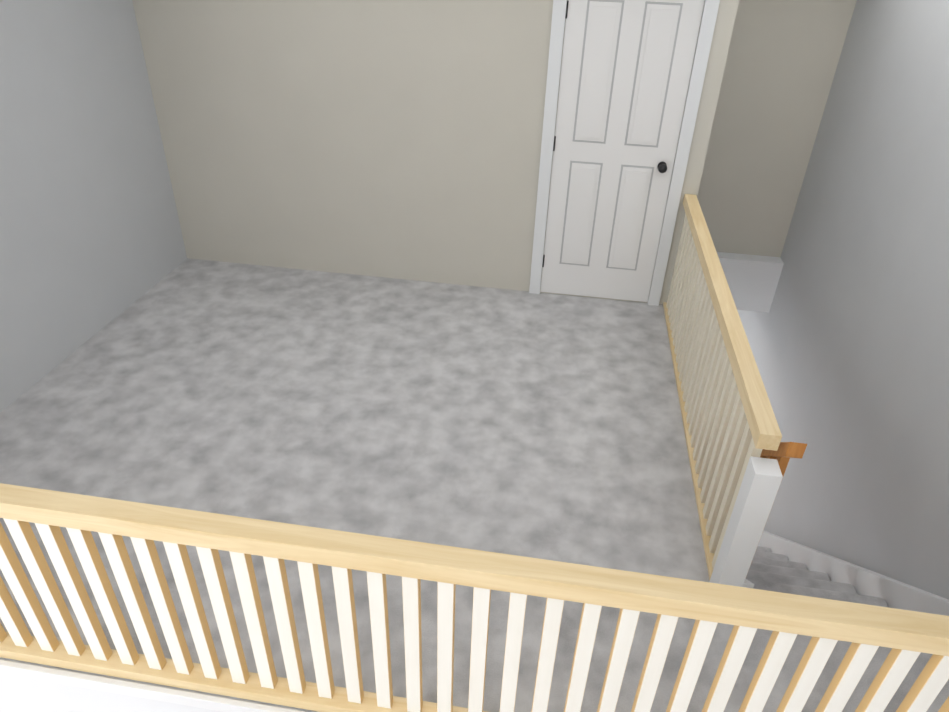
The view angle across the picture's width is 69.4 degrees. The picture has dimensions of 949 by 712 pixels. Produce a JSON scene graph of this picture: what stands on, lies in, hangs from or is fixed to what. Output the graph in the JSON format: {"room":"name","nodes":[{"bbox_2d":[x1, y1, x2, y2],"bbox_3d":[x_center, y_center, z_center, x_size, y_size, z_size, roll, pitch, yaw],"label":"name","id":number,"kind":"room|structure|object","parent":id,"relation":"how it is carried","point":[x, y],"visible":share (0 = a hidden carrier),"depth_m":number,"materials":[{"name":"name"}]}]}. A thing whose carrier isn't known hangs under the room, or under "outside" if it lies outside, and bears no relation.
{"room":"stair landing","nodes":[
{"label":"stair landing","id":0,"kind":"room"},
{"bbox_2d":[0,0,186,411],"bbox_3d":[-2.666,0.963,2.895,0.150,5.400,12.300,6,33,6],"label":"wall","id":1,"kind":"structure","parent":0,"point":[91,241],"depth_m":3.87,"materials":[{"name":"paint"}]},
{"bbox_2d":[0,252,783,711],"bbox_3d":[0.072,-0.302,5.032,4.520,0.445,6.370,6,33,6],"label":"loft","id":2,"kind":"object","parent":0,"point":[752,282],"visible":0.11,"depth_m":2.50,"materials":[{"name":"paint"}]},
{"bbox_2d":[0,659,304,711],"bbox_3d":[-0.402,1.220,2.254,4.520,0.052,0.022,6,33,6],"label":"trim","id":3,"kind":"structure","parent":2,"relation":"attached to","point":[193,699],"depth_m":2.33,"materials":[{"name":"white wood"}]},
{"bbox_2d":[0,258,948,711],"bbox_3d":[-0.160,0.351,3.582,4.520,0.012,3.150,6,33,6],"label":"carpet","id":4,"kind":"structure","parent":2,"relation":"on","point":[528,424],"depth_m":3.41,"materials":[{"name":"grey carpet"}]},
{"bbox_2d":[0,483,948,711],"bbox_3d":[-0.380,0.830,2.068,4.510,0.807,0.090,6,33,6],"label":"loft railing","id":5,"kind":"object","parent":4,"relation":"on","point":[908,637],"visible":1,"depth_m":1.94,"materials":[{"name":"brown wood"}]},
{"bbox_2d":[663,194,782,586],"bbox_3d":[1.160,-0.019,3.486,0.090,0.795,2.510,6,33,6],"label":"stair railing","id":6,"kind":"object","parent":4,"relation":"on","point":[731,428],"visible":0.94,"depth_m":2.95,"materials":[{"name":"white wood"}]},
{"bbox_2d":[132,0,738,303],"bbox_3d":[-0.340,-1.607,4.328,3.580,2.485,0.120,6,33,6],"label":"wall","id":7,"kind":"structure","parent":0,"point":[398,139],"depth_m":4.42,"materials":[{"name":"paint"}]},
{"bbox_2d":[529,0,719,305],"bbox_3d":[0.859,-1.270,4.202,0.900,2.105,0.088,6,33,6],"label":"door","id":8,"kind":"structure","parent":7,"relation":"attached to","point":[625,67],"depth_m":4.20,"materials":[{"name":"white wood"}]},
{"bbox_2d":[697,0,856,256],"bbox_3d":[1.992,-1.929,4.962,1.060,2.485,0.120,6,33,6],"label":"wall","id":9,"kind":"structure","parent":0,"point":[782,60],"depth_m":4.98,"materials":[{"name":"paint"}]},
{"bbox_2d":[737,0,948,599],"bbox_3d":[1.949,1.464,2.381,0.150,5.400,12.300,6,33,6],"label":"wall","id":10,"kind":"structure","parent":0,"point":[847,335],"depth_m":3.85,"materials":[{"name":"paint"}]},
{"bbox_3d":[-0.444,3.525,4.126,4.820,0.100,12.300,6,33,6],"label":"floor","id":11,"kind":"structure","parent":0,"visible":0},
{"bbox_2d":[743,442,948,615],"bbox_3d":[1.745,0.854,4.873,0.923,3.717,3.969,6,33,6],"label":"stair","id":12,"kind":"structure","parent":11,"relation":"on","point":[781,564],"depth_m":3.53,"materials":[{"name":"carpet"}]}
]}

